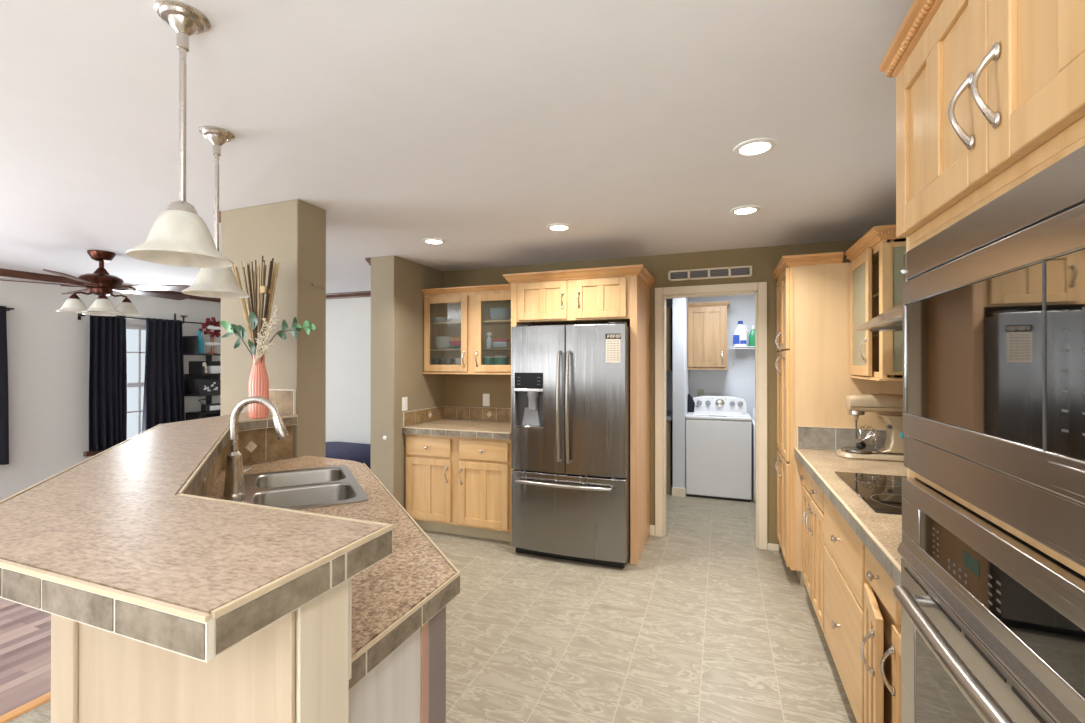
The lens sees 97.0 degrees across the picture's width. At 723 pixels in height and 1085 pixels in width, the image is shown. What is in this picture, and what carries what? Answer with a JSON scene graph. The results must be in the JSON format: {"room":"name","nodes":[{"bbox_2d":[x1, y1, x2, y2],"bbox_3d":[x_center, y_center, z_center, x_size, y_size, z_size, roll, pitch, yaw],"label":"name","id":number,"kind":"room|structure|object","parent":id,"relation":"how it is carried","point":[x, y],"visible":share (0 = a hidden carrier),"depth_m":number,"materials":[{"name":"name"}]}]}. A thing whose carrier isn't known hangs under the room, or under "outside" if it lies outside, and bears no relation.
{"room":"kitchen","nodes":[
{"label":"kitchen","id":0,"kind":"room"},
{"bbox_2d":[0,276,220,500],"bbox_3d":[-5.738,0.275,3.072,0.100,2.310,8.150,0,0,20],"label":"wall","id":1,"kind":"structure","parent":0,"point":[48,350],"depth_m":4.89,"materials":[{"name":"grey paint"}]},
{"bbox_2d":[0,307,13,310],"bbox_3d":[-5.352,-0.487,3.822,0.098,0.080,1.620,0,0,20],"label":"curtain rod","id":2,"kind":"object","parent":1,"relation":"attached to","point":[8,309],"visible":0.61,"depth_m":4.53,"materials":[{"name":"black metal"}]},
{"bbox_2d":[0,306,8,464],"bbox_3d":[-5.149,0.226,4.251,0.074,1.493,0.623,0,0,20],"label":"curtain","id":3,"kind":"object","parent":2,"relation":"hanging from","point":[4,402],"visible":1,"depth_m":4.50,"materials":[{"name":"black fabric"}]},
{"bbox_2d":[0,268,220,302],"bbox_3d":[-5.645,-0.847,3.095,0.060,0.065,7.850,0,0,20],"label":"trim","id":4,"kind":"structure","parent":1,"relation":"attached to","point":[3,272],"depth_m":4.88,"materials":[{"name":"brown wood"}]},
{"bbox_2d":[83,325,145,456],"bbox_3d":[-4.768,0.298,5.566,0.125,1.440,0.900,0,0,20],"label":"window","id":5,"kind":"structure","parent":1,"relation":"in","point":[139,384],"depth_m":5.67,"materials":[{"name":"white plastic"}]},
{"bbox_2d":[78,313,210,324],"bbox_3d":[-4.643,-0.481,5.711,0.107,0.080,1.420,0,0,20],"label":"curtain rod","id":6,"kind":"object","parent":1,"relation":"attached to","point":[80,315],"visible":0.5,"depth_m":5.57,"materials":[{"name":"black metal"}]},
{"bbox_2d":[89,315,126,451],"bbox_3d":[-4.769,0.229,5.268,0.084,1.493,0.363,0,0,20],"label":"curtain","id":7,"kind":"object","parent":6,"relation":"hanging from","point":[108,345],"visible":0.96,"depth_m":5.27,"materials":[{"name":"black fabric"}]},
{"bbox_2d":[142,318,184,431],"bbox_3d":[-4.572,0.218,5.803,0.092,1.458,0.475,0,0,20],"label":"curtain","id":8,"kind":"object","parent":6,"relation":"hanging from","point":[163,397],"visible":0.84,"depth_m":5.80,"materials":[{"name":"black fabric"}]},
{"bbox_2d":[221,199,325,457],"bbox_3d":[-1.570,0.274,2.795,0.595,2.310,0.202,0,0,20],"label":"wall pier","id":9,"kind":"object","parent":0,"point":[292,233],"visible":0.51,"depth_m":2.69,"materials":[{"name":"beige paint"}]},
{"bbox_2d":[326,297,370,443],"bbox_3d":[-2.631,0.286,6.210,3.730,2.310,0.100,0,0,20],"label":"wall","id":10,"kind":"structure","parent":0,"point":[348,320],"depth_m":6.09,"materials":[{"name":"grey paint"}]},
{"bbox_2d":[326,291,370,298],"bbox_3d":[-2.584,-0.837,6.111,3.570,0.065,0.060,0,0,20],"label":"trim","id":11,"kind":"structure","parent":10,"relation":"attached to","point":[360,293],"depth_m":6.05,"materials":[{"name":"brown wood"}]},
{"bbox_2d":[371,255,442,508],"bbox_3d":[-1.063,0.281,4.734,0.240,2.310,1.570,0,0,20],"label":"wall","id":12,"kind":"structure","parent":0,"point":[397,283],"depth_m":4.03,"materials":[{"name":"beige paint"}]},
{"bbox_2d":[402,397,407,410],"bbox_3d":[-1.171,0.361,4.086,0.009,0.116,0.072,0,0,20],"label":"light switch","id":13,"kind":"object","parent":12,"relation":"attached to","point":[404,399],"visible":1,"depth_m":4.08,"materials":[{"name":"white plastic"}]},
{"bbox_2d":[403,406,443,426],"bbox_3d":[-1.067,0.491,4.354,0.013,0.122,0.616,0,0,20],"label":"tile backsplash","id":14,"kind":"structure","parent":12,"relation":"attached to","point":[414,417],"depth_m":4.31,"materials":[{"name":"tile"}]},
{"bbox_2d":[0,491,856,722],"bbox_3d":[-2.003,1.457,2.236,7.680,0.060,9.200,0,0,20],"label":"floor","id":15,"kind":"structure","parent":0,"point":[709,625],"depth_m":2.47,"materials":[{"name":"tile"}]},
{"bbox_2d":[0,691,50,722],"bbox_3d":[-2.728,1.415,0.351,0.060,0.012,5.160,0,0,20],"label":"trim","id":16,"kind":"structure","parent":15,"relation":"on","point":[6,717],"depth_m":1.96,"materials":[{"name":"brown wood"}]},
{"bbox_2d":[183,336,220,420],"bbox_3d":[-4.341,0.561,6.270,0.278,1.760,0.520,0,0,20],"label":"ladder shelf","id":17,"kind":"object","parent":15,"relation":"on","point":[190,343],"visible":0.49,"depth_m":6.12,"materials":[{"name":"black wood"}]},
{"bbox_2d":[197,330,203,353],"bbox_3d":[-4.364,-0.248,6.100,0.096,0.295,0.096,0,0,20],"label":"bottle","id":18,"kind":"object","parent":17,"relation":"on","point":[200,339],"visible":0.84,"depth_m":6.08,"materials":[{"name":"glass"}]},
{"bbox_2d":[187,379,220,394],"bbox_3d":[-4.311,0.320,6.223,0.172,0.200,0.450,0,0,20],"label":"basket","id":19,"kind":"object","parent":17,"relation":"on","point":[197,386],"visible":0.67,"depth_m":6.07,"materials":[{"name":"black fabric"}]},
{"bbox_2d":[202,362,207,373],"bbox_3d":[-4.326,0.081,6.144,0.084,0.148,0.083,0,0,20],"label":"figurine","id":20,"kind":"object","parent":17,"relation":"on","point":[203,363],"visible":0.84,"depth_m":6.13,"materials":[{"name":"beige ceramic"}]},
{"bbox_2d":[198,398,220,411],"bbox_3d":[-4.292,0.561,6.228,0.103,0.178,0.345,0,0,20],"label":"desk clock","id":21,"kind":"object","parent":17,"relation":"on","point":[214,407],"visible":0.66,"depth_m":6.17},
{"bbox_2d":[199,317,220,353],"bbox_3d":[-4.303,-0.339,6.260,0.146,0.477,0.329,0,0,20],"label":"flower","id":22,"kind":"object","parent":17,"relation":"on","point":[217,328],"visible":0.91,"depth_m":6.23,"materials":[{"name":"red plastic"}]},
{"bbox_2d":[207,366,220,373],"bbox_3d":[-4.285,0.106,6.310,0.144,0.098,0.234,0,0,20],"label":"box","id":23,"kind":"object","parent":17,"relation":"on","point":[211,369],"visible":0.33,"depth_m":6.20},
{"bbox_2d":[51,425,427,722],"bbox_3d":[-0.903,0.881,1.658,0.722,1.088,2.284,0,0,-28],"label":"base cabinet","id":24,"kind":"object","parent":15,"relation":"on","point":[297,668],"visible":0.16,"depth_m":0.77,"materials":[{"name":"laminate"}]},
{"bbox_2d":[0,389,392,662],"bbox_3d":[-1.101,0.243,1.589,0.661,0.189,2.566,0,0,-31],"label":"countertop","id":25,"kind":"structure","parent":24,"relation":"on","point":[119,540],"depth_m":0.74,"materials":[{"name":"laminate"}]},
{"bbox_2d":[222,396,288,500],"bbox_3d":[-1.056,0.319,1.794,0.244,0.380,0.114,0,0,4],"label":"kitchen faucet","id":26,"kind":"object","parent":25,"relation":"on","point":[234,490],"visible":0.99,"depth_m":1.76,"materials":[{"name":"silver metal"}]},
{"bbox_2d":[248,355,268,418],"bbox_3d":[-1.456,0.127,2.463,0.091,0.322,0.091,0,0,20],"label":"flower vase","id":27,"kind":"object","parent":25,"relation":"on","point":[258,379],"visible":0.89,"depth_m":2.43,"materials":[{"name":"pink ceramic"}]},
{"bbox_2d":[220,256,315,364],"bbox_3d":[-1.362,-0.221,2.423,0.675,0.639,0.133,0,0,20],"label":"dried arrangement","id":28,"kind":"object","parent":27,"relation":"in","point":[257,331],"visible":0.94,"depth_m":2.44,"materials":[{"name":"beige plant"}]},
{"bbox_2d":[269,389,295,414],"bbox_3d":[-1.436,0.219,2.629,0.212,0.135,0.012,0,0,20],"label":"tile backsplash","id":29,"kind":"structure","parent":25,"relation":"on","point":[284,400],"depth_m":2.61,"materials":[{"name":"tile"}]},
{"bbox_2d":[194,425,351,679],"bbox_3d":[-0.986,0.426,1.599,0.357,0.174,2.116,0,0,-30],"label":"tile backsplash","id":30,"kind":"structure","parent":24,"relation":"attached to","point":[257,445],"depth_m":2.42,"materials":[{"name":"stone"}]},
{"bbox_2d":[206,455,460,689],"bbox_3d":[-0.861,0.541,1.698,0.646,0.053,2.093,0,0,-29],"label":"countertop","id":31,"kind":"structure","parent":24,"relation":"on","point":[394,597],"depth_m":1.15,"materials":[{"name":"stone"}]},
{"bbox_2d":[221,465,367,509],"bbox_3d":[-1.017,0.593,1.959,0.480,0.166,0.693,0,0,-29],"label":"sink","id":32,"kind":"object","parent":31,"relation":"in","point":[318,487],"visible":0.44,"depth_m":2.00,"materials":[{"name":"silver metal"}]},
{"bbox_2d":[326,441,370,469],"bbox_3d":[-2.385,1.218,5.560,1.278,0.440,0.840,0,0,20],"label":"upholstered seat","id":33,"kind":"object","parent":15,"relation":"on","point":[358,452],"visible":0.03,"depth_m":5.41,"materials":[{"name":"blue fabric"}]},
{"bbox_2d":[428,606,445,722],"bbox_3d":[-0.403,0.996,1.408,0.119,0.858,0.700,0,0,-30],"label":"dishwasher","id":34,"kind":"object","parent":15,"relation":"on","point":[437,623],"visible":0.02,"depth_m":1.11,"materials":[{"name":"black plastic"}]},
{"bbox_2d":[405,433,510,541],"bbox_3d":[-0.611,1.019,4.166,0.985,0.830,0.654,0,0,20],"label":"base cabinet","id":35,"kind":"object","parent":15,"relation":"on","point":[454,485],"visible":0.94,"depth_m":3.90,"materials":[{"name":"brown wood"}]},
{"bbox_2d":[402,406,510,439],"bbox_3d":[-0.609,0.518,4.180,0.994,0.176,0.645,0,0,20],"label":"countertop","id":36,"kind":"structure","parent":35,"relation":"on","point":[442,420],"depth_m":4.24,"materials":[{"name":"laminate"}]},
{"bbox_2d":[511,322,629,567],"bbox_3d":[0.278,0.578,3.718,0.854,1.701,0.815,0,0,20],"label":"refrigerator","id":37,"kind":"object","parent":15,"relation":"on","point":[570,406],"visible":1,"depth_m":3.38,"materials":[{"name":"silver metal"}]},
{"bbox_2d":[605,334,620,361],"bbox_3d":[0.485,-0.093,3.294,0.106,0.197,0.007,0,0,16],"label":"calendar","id":38,"kind":"object","parent":37,"relation":"attached to","point":[612,340],"visible":1,"depth_m":3.29,"materials":[{"name":"beige paper"}]},
{"bbox_2d":[503,264,654,564],"bbox_3d":[0.311,0.381,3.819,1.070,2.103,0.680,0,0,20],"label":"refrigerator surround","id":39,"kind":"object","parent":15,"relation":"on","point":[601,295],"visible":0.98,"depth_m":3.55,"materials":[{"name":"brown wood"}]},
{"bbox_2d":[666,411,672,493],"bbox_3d":[1.139,1.019,5.604,0.775,0.840,0.692,0,0,20],"label":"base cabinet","id":40,"kind":"object","parent":15,"relation":"on","point":[669,414],"visible":0.06,"depth_m":5.21,"materials":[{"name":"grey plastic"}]},
{"bbox_2d":[666,411,672,420],"bbox_3d":[1.143,0.619,5.617,0.775,0.040,0.668,0,0,20],"label":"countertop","id":41,"kind":"structure","parent":40,"relation":"on","point":[669,414],"depth_m":5.31,"materials":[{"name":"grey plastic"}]},
{"bbox_2d":[685,395,751,501],"bbox_3d":[1.937,0.917,5.292,0.650,1.042,0.644,0,0,20],"label":"washing machine","id":42,"kind":"object","parent":15,"relation":"on","point":[719,428],"visible":0.95,"depth_m":5.01,"materials":[{"name":"white metal"}]},
{"bbox_2d":[688,394,694,411],"bbox_3d":[1.699,0.473,5.480,0.076,0.200,0.110,0,0,20],"label":"cloth","id":43,"kind":"object","parent":42,"relation":"on","point":[691,404],"visible":0.98,"depth_m":5.44,"materials":[{"name":"black fabric"}]},
{"bbox_2d":[751,406,754,500],"bbox_3d":[2.551,0.947,5.036,0.650,0.980,0.654,0,0,20],"label":"dryer","id":44,"kind":"object","parent":15,"relation":"on","point":[753,418],"visible":0.16,"depth_m":4.90,"materials":[{"name":"white metal"}]},
{"bbox_2d":[800,466,824,632],"bbox_3d":[1.757,1.014,2.567,0.654,0.830,0.805,0,0,20],"label":"base cabinet","id":45,"kind":"object","parent":15,"relation":"on","point":[813,543],"visible":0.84,"depth_m":2.54,"materials":[{"name":"brown wood"}]},
{"bbox_2d":[794,425,906,584],"bbox_3d":[1.553,0.501,1.998,0.644,0.196,2.017,0,0,20],"label":"countertop","id":46,"kind":"structure","parent":45,"relation":"on","point":[881,533],"depth_m":2.30,"materials":[{"name":"laminate"}]},
{"bbox_2d":[797,427,885,449],"bbox_3d":[1.912,0.480,2.934,0.627,0.136,0.012,0,0,20],"label":"tile backsplash","id":47,"kind":"structure","parent":46,"relation":"on","point":[808,437],"depth_m":2.97,"materials":[{"name":"tile"}]},
{"bbox_2d":[835,394,903,461],"bbox_3d":[1.890,0.366,2.747,0.358,0.364,0.210,0,0,20],"label":"stand mixer","id":48,"kind":"object","parent":46,"relation":"on","point":[856,405],"visible":0.77,"depth_m":2.69,"materials":[{"name":"beige metal"}]},
{"bbox_2d":[856,425,880,449],"bbox_3d":[1.845,0.430,2.712,0.116,0.136,0.126,0,0,40],"label":"whip","id":49,"kind":"object","parent":48,"relation":"on","point":[862,443],"visible":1,"depth_m":2.70,"materials":[{"name":"metal"}]},
{"bbox_2d":[834,471,906,514],"bbox_3d":[1.559,0.542,1.960,0.510,0.006,0.675,0,0,20],"label":"cooktop","id":50,"kind":"object","parent":46,"relation":"in","point":[882,493],"visible":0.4,"depth_m":2.02,"materials":[{"name":"black glass"}]},
{"bbox_2d":[773,252,902,586],"bbox_3d":[1.966,0.381,3.219,0.722,2.100,0.641,0,0,20],"label":"pantry cabinet","id":51,"kind":"object","parent":15,"relation":"on","point":[812,340],"visible":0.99,"depth_m":3.03,"materials":[{"name":"brown wood"}]},
{"bbox_2d":[824,494,868,722],"bbox_3d":[1.496,1.011,1.864,0.652,0.830,0.695,0,0,20],"label":"base cabinet","id":52,"kind":"object","parent":15,"relation":"on","point":[844,551],"visible":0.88,"depth_m":1.90,"materials":[{"name":"brown wood"}]},
{"bbox_2d":[860,546,900,722],"bbox_3d":[1.269,1.009,1.300,0.683,0.830,0.520,0,0,20],"label":"base cabinet","id":53,"kind":"object","parent":15,"relation":"on","point":[880,649],"visible":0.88,"depth_m":1.44,"materials":[{"name":"brown wood"}]},
{"bbox_2d":[879,0,1084,576],"bbox_3d":[1.016,0.335,0.666,0.711,2.175,0.927,0,0,20],"label":"tall cabinet","id":54,"kind":"object","parent":15,"relation":"on","point":[990,94],"visible":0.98,"depth_m":0.79,"materials":[{"name":"brown wood"}]},
{"bbox_2d":[892,477,1084,722],"bbox_3d":[0.971,0.645,0.682,0.658,0.750,0.768,0,0,20],"label":"wall oven","id":55,"kind":"object","parent":54,"relation":"in","point":[993,625],"visible":0.98,"depth_m":0.77,"materials":[{"name":"silver metal"}]},
{"bbox_2d":[901,145,1084,567],"bbox_3d":[0.929,-0.007,0.700,0.488,0.502,0.744,0,0,20],"label":"microwave","id":56,"kind":"object","parent":54,"relation":"in","point":[993,302],"visible":1,"depth_m":0.70,"materials":[{"name":"silver metal"}]},
{"bbox_2d":[0,0,913,293],"bbox_3d":[-2.003,-0.933,2.244,7.680,0.100,9.400,0,0,20],"label":"ceiling","id":57,"kind":"structure","parent":0,"point":[478,127],"depth_m":1.76,"materials":[{"name":"paint"}]},
{"bbox_2d":[0,250,189,315],"bbox_3d":[-3.548,-0.631,3.888,1.367,0.493,1.356,0,0,20],"label":"ceiling fan","id":58,"kind":"object","parent":57,"relation":"hanging from","point":[101,283],"visible":1,"depth_m":3.81,"materials":[{"name":"brown metal"}]},
{"bbox_2d":[126,0,233,267],"bbox_3d":[-0.921,-0.573,1.229,0.220,0.626,0.220,0,0,20],"label":"pendant light","id":59,"kind":"object","parent":57,"relation":"hanging from","point":[180,237],"visible":1,"depth_m":1.21,"materials":[{"name":"white glass"}]},
{"bbox_2d":[181,126,249,298],"bbox_3d":[-1.259,-0.571,1.855,0.220,0.626,0.220,0,0,20],"label":"pendant light","id":60,"kind":"object","parent":57,"relation":"hanging from","point":[209,282],"visible":0.83,"depth_m":1.84,"materials":[{"name":"white glass"}]},
{"bbox_2d":[423,238,444,243],"bbox_3d":[-0.791,-0.874,3.499,0.160,0.008,0.160,0,0,20],"label":"recessed light","id":61,"kind":"object","parent":57,"relation":"in","point":[428,240],"visible":1,"depth_m":3.49,"materials":[{"name":"white plastic"}]},
{"bbox_2d":[547,224,570,230],"bbox_3d":[0.107,-0.875,3.139,0.160,0.008,0.160,0,0,20],"label":"recessed light","id":62,"kind":"object","parent":57,"relation":"in","point":[554,227],"visible":1,"depth_m":3.13,"materials":[{"name":"white plastic"}]},
{"bbox_2d":[730,206,759,214],"bbox_3d":[1.178,-0.876,2.790,0.160,0.008,0.160,0,0,20],"label":"recessed light","id":63,"kind":"object","parent":57,"relation":"in","point":[743,210],"visible":1,"depth_m":2.78,"materials":[{"name":"white plastic"}]},
{"bbox_2d":[734,138,775,156],"bbox_3d":[0.875,-0.879,1.977,0.160,0.008,0.160,0,0,20],"label":"recessed light","id":64,"kind":"object","parent":57,"relation":"in","point":[754,147],"visible":1,"depth_m":1.97,"materials":[{"name":"white plastic"}]},
{"bbox_2d":[443,239,858,550],"bbox_3d":[0.748,0.279,4.080,3.610,2.310,0.110,0,0,20],"label":"wall","id":65,"kind":"structure","parent":0,"point":[460,390],"depth_m":3.90,"materials":[{"name":"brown paint"}]},
{"bbox_2d":[422,284,510,374],"bbox_3d":[-0.565,-0.269,4.306,0.992,0.762,0.377,0,0,20],"label":"upper cabinet","id":66,"kind":"object","parent":65,"relation":"attached to","point":[474,302],"visible":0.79,"depth_m":4.27,"materials":[{"name":"brown wood"}]},
{"bbox_2d":[432,358,442,364],"bbox_3d":[-0.965,0.016,4.426,0.108,0.095,0.084,0,0,-34],"label":"coffee mug","id":67,"kind":"object","parent":66,"relation":"in","point":[435,361],"visible":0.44,"depth_m":4.38,"materials":[{"name":"grey ceramic"}]},
{"bbox_2d":[431,320,451,321],"bbox_3d":[-0.933,-0.364,4.426,0.200,0.016,0.200,0,0,20],"label":"dinner plate","id":68,"kind":"object","parent":66,"relation":"on","point":[431,320],"visible":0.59,"depth_m":4.36,"materials":[{"name":"white ceramic"}]},
{"bbox_2d":[435,343,451,348],"bbox_3d":[-0.911,-0.139,4.428,0.160,0.050,0.160,0,0,20],"label":"bowl","id":69,"kind":"object","parent":66,"relation":"on","point":[438,345],"visible":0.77,"depth_m":4.37,"materials":[{"name":"white ceramic"}]},
{"bbox_3d":[-0.911,-0.152,4.428,0.160,0.050,0.160,0,0,20],"label":"bowl","id":70,"kind":"object","parent":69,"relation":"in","visible":0},
{"bbox_3d":[-0.911,-0.164,4.428,0.160,0.050,0.160,0,0,20],"label":"bowl","id":71,"kind":"object","parent":70,"relation":"on","visible":0},
{"bbox_2d":[435,339,450,340],"bbox_3d":[-0.911,-0.177,4.428,0.160,0.050,0.160,0,0,20],"label":"bowl","id":72,"kind":"object","parent":71,"relation":"on","point":[435,339],"visible":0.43,"depth_m":4.36,"materials":[{"name":"white ceramic"}]},
{"bbox_2d":[443,358,454,364],"bbox_3d":[-0.857,0.016,4.407,0.108,0.095,0.084,0,0,-34],"label":"coffee mug","id":73,"kind":"object","parent":66,"relation":"in","point":[446,361],"visible":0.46,"depth_m":4.37,"materials":[{"name":"grey ceramic"}]},
{"bbox_2d":[455,358,460,364],"bbox_3d":[-0.732,0.016,4.328,0.108,0.095,0.084,0,0,-34],"label":"coffee mug","id":74,"kind":"object","parent":66,"relation":"in","point":[457,360],"visible":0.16,"depth_m":4.28,"materials":[{"name":"white ceramic"}]},
{"bbox_2d":[431,320,510,325],"bbox_3d":[-0.549,-0.349,4.346,0.954,0.014,0.278,0,0,20],"label":"shelf","id":75,"kind":"object","parent":66,"relation":"attached to","point":[487,322],"depth_m":4.33,"materials":[{"name":"brown wood"}]},
{"bbox_2d":[431,348,510,350],"bbox_3d":[-0.549,-0.107,4.345,0.954,0.014,0.278,0,0,20],"label":"shelf","id":76,"kind":"object","parent":66,"relation":"attached to","point":[432,349],"depth_m":4.34,"materials":[{"name":"brown wood"}]},
{"bbox_2d":[482,355,494,364],"bbox_3d":[-0.470,0.005,4.220,0.116,0.116,0.116,0,0,20],"label":"canister","id":77,"kind":"object","parent":66,"relation":"on","point":[487,359],"visible":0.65,"depth_m":4.17,"materials":[{"name":"green ceramic"}]},
{"bbox_2d":[486,332,492,347],"bbox_3d":[-0.465,-0.185,4.219,0.056,0.140,0.056,0,0,20],"label":"bottle","id":78,"kind":"object","parent":66,"relation":"on","point":[489,343],"visible":0.93,"depth_m":4.20,"materials":[{"name":"white ceramic"}]},
{"bbox_2d":[488,314,510,319],"bbox_3d":[-0.373,-0.382,4.239,0.216,0.050,0.216,0,0,20],"label":"serving bowl","id":79,"kind":"object","parent":66,"relation":"on","point":[492,316],"visible":0.83,"depth_m":4.16,"materials":[{"name":"white ceramic"}]},
{"bbox_3d":[-0.373,-0.396,4.239,0.216,0.050,0.216,0,0,20],"label":"serving bowl","id":80,"kind":"object","parent":79,"relation":"on","visible":0},
{"bbox_2d":[488,311,510,312],"bbox_3d":[-0.373,-0.410,4.239,0.216,0.050,0.216,0,0,20],"label":"serving bowl","id":81,"kind":"object","parent":80,"relation":"on","point":[490,311],"visible":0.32,"depth_m":4.15,"materials":[{"name":"white ceramic"}]},
{"bbox_2d":[488,309,510,311],"bbox_3d":[-0.373,-0.424,4.239,0.216,0.050,0.216,0,0,20],"label":"serving bowl","id":82,"kind":"object","parent":81,"relation":"on","point":[493,309],"visible":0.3,"depth_m":4.14,"materials":[{"name":"white ceramic"}]},
{"bbox_2d":[488,308,510,309],"bbox_3d":[-0.373,-0.438,4.239,0.216,0.050,0.216,0,0,20],"label":"serving bowl","id":83,"kind":"object","parent":82,"relation":"on","point":[489,308],"visible":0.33,"depth_m":4.16,"materials":[{"name":"white ceramic"}]},
{"bbox_2d":[492,339,510,347],"bbox_3d":[-0.343,-0.153,4.205,0.150,0.075,0.150,0,0,20],"label":"food container","id":84,"kind":"object","parent":66,"relation":"on","point":[498,343],"visible":0.73,"depth_m":4.14,"materials":[{"name":"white plastic"}]},
{"bbox_2d":[495,355,507,364],"bbox_3d":[-0.358,0.005,4.178,0.116,0.116,0.116,0,0,20],"label":"canister","id":85,"kind":"object","parent":66,"relation":"on","point":[499,359],"visible":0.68,"depth_m":4.13,"materials":[{"name":"green ceramic"}]},
{"bbox_3d":[-0.763,-0.123,4.351,0.200,0.016,0.200,0,0,20],"label":"mixing bowl","id":86,"kind":"object","parent":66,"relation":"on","visible":0},
{"bbox_2d":[449,341,460,346],"bbox_3d":[-0.763,-0.157,4.351,0.160,0.050,0.160,0,0,20],"label":"mixing bowl","id":87,"kind":"object","parent":86,"relation":"on","point":[453,343],"visible":0.66,"depth_m":4.29,"materials":[{"name":"pink plastic"}]},
{"bbox_2d":[450,337,460,340],"bbox_3d":[-0.763,-0.191,4.351,0.160,0.050,0.160,0,0,20],"label":"mixing bowl","id":88,"kind":"object","parent":87,"relation":"on","point":[451,338],"visible":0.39,"depth_m":4.29,"materials":[{"name":"orange ceramic"}]},
{"bbox_2d":[444,406,510,421],"bbox_3d":[-0.492,0.492,4.474,0.980,0.122,0.013,0,0,20],"label":"tile backsplash","id":89,"kind":"structure","parent":65,"relation":"attached to","point":[450,412],"depth_m":4.51,"materials":[{"name":"tile"}]},
{"bbox_2d":[483,394,489,405],"bbox_3d":[-0.526,0.360,4.492,0.072,0.116,0.008,0,0,20],"label":"wall outlet","id":90,"kind":"object","parent":65,"relation":"attached to","point":[486,397],"visible":1,"depth_m":4.49,"materials":[{"name":"white plastic"}]},
{"bbox_2d":[668,265,751,280],"bbox_3d":[1.320,-0.697,3.805,0.630,0.084,0.012,0,0,20],"label":"air vent","id":91,"kind":"object","parent":65,"relation":"in","point":[736,271],"visible":1,"depth_m":3.80,"materials":[{"name":"grey plastic"}]},
{"bbox_2d":[655,282,767,549],"bbox_3d":[1.340,0.413,3.859,0.839,2.039,0.146,0,0,20],"label":"door frame","id":92,"kind":"structure","parent":65,"relation":"in","point":[759,289],"depth_m":3.78,"materials":[{"name":"beige wood"}]},
{"bbox_2d":[650,525,779,550],"bbox_3d":[1.337,1.390,3.792,0.965,0.085,0.012,0,0,20],"label":"baseboard","id":93,"kind":"structure","parent":65,"relation":"attached to","point":[774,547],"depth_m":3.64,"materials":[{"name":"beige wood"}]},
{"bbox_2d":[672,298,688,487],"bbox_3d":[1.574,0.283,5.447,0.129,2.310,0.690,0,0,20],"label":"wall","id":94,"kind":"structure","parent":0,"point":[680,374],"depth_m":5.13,"materials":[{"name":"white paint"}]},
{"bbox_2d":[672,487,685,496],"bbox_3d":[1.451,1.392,5.113,0.143,0.090,0.015,0,0,20],"label":"baseboard","id":95,"kind":"structure","parent":94,"relation":"attached to","point":[681,492],"depth_m":5.10,"materials":[{"name":"beige wood"}]},
{"bbox_2d":[666,295,754,417],"bbox_3d":[1.917,0.284,5.741,2.780,2.310,0.100,0,0,20],"label":"wall","id":96,"kind":"structure","parent":0,"point":[738,380],"depth_m":5.58,"materials":[{"name":"white paint"}]},
{"bbox_2d":[666,307,671,370],"bbox_3d":[1.138,-0.241,5.628,0.760,0.700,0.649,0,0,20],"label":"upper cabinet","id":97,"kind":"object","parent":96,"relation":"attached to","point":[668,309],"visible":0.04,"depth_m":5.24,"materials":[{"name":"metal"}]},
{"bbox_2d":[697,389,703,395],"bbox_3d":[1.875,0.389,5.699,0.072,0.116,0.008,0,0,20],"label":"wall outlet","id":98,"kind":"object","parent":96,"relation":"attached to","point":[700,392],"visible":0.66,"depth_m":5.70,"materials":[{"name":"beige plastic"}]},
{"bbox_2d":[687,301,729,369],"bbox_3d":[1.899,-0.285,5.506,0.472,0.756,0.352,0,0,20],"label":"upper cabinet","id":99,"kind":"object","parent":96,"relation":"attached to","point":[706,321],"visible":0.95,"depth_m":5.38,"materials":[{"name":"brown wood"}]},
{"bbox_2d":[729,346,754,364],"bbox_3d":[2.548,-0.062,5.302,0.900,0.207,0.283,0,0,20],"label":"wall shelf","id":100,"kind":"object","parent":96,"relation":"attached to","point":[735,347],"visible":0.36,"depth_m":5.32,"materials":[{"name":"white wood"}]},
{"bbox_2d":[733,321,747,346],"bbox_3d":[2.227,-0.312,5.402,0.156,0.290,0.102,0,0,20],"label":"jug","id":101,"kind":"object","parent":100,"relation":"on","point":[740,336],"visible":0.94,"depth_m":5.36,"materials":[{"name":"white plastic"}]},
{"bbox_2d":[749,325,754,345],"bbox_3d":[2.354,-0.284,5.356,0.090,0.235,0.060,0,0,20],"label":"detergent bottle","id":102,"kind":"object","parent":100,"relation":"on","point":[752,333],"visible":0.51,"depth_m":5.34,"materials":[{"name":"green plastic"}]},
{"bbox_3d":[1.548,0.268,0.916,0.100,2.310,9.200,0,0,20],"label":"wall","id":103,"kind":"structure","parent":0,"visible":0},
{"bbox_2d":[844,224,905,380],"bbox_3d":[1.919,-0.286,2.611,0.379,0.770,0.616,0,0,20],"label":"upper cabinet","id":104,"kind":"object","parent":103,"relation":"attached to","point":[876,265],"visible":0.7,"depth_m":2.55,"materials":[{"name":"brown wood"}]},
{"bbox_2d":[872,293,878,301],"bbox_3d":[1.970,-0.365,2.619,0.272,0.012,0.534,0,0,20],"label":"shelf","id":105,"kind":"object","parent":104,"relation":"attached to","point":[875,298],"depth_m":2.73,"materials":[{"name":"brown wood"}]},
{"bbox_2d":[872,334,878,338],"bbox_3d":[1.970,-0.145,2.618,0.272,0.012,0.534,0,0,20],"label":"shelf","id":106,"kind":"object","parent":104,"relation":"attached to","point":[874,336],"depth_m":2.68,"materials":[{"name":"brown wood"}]},
{"bbox_2d":[856,302,902,331],"bbox_3d":[1.617,-0.510,1.915,0.462,0.742,0.755,0,0,20],"label":"range hood","id":107,"kind":"object","parent":103,"relation":"attached to","point":[891,319],"visible":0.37,"depth_m":2.08,"materials":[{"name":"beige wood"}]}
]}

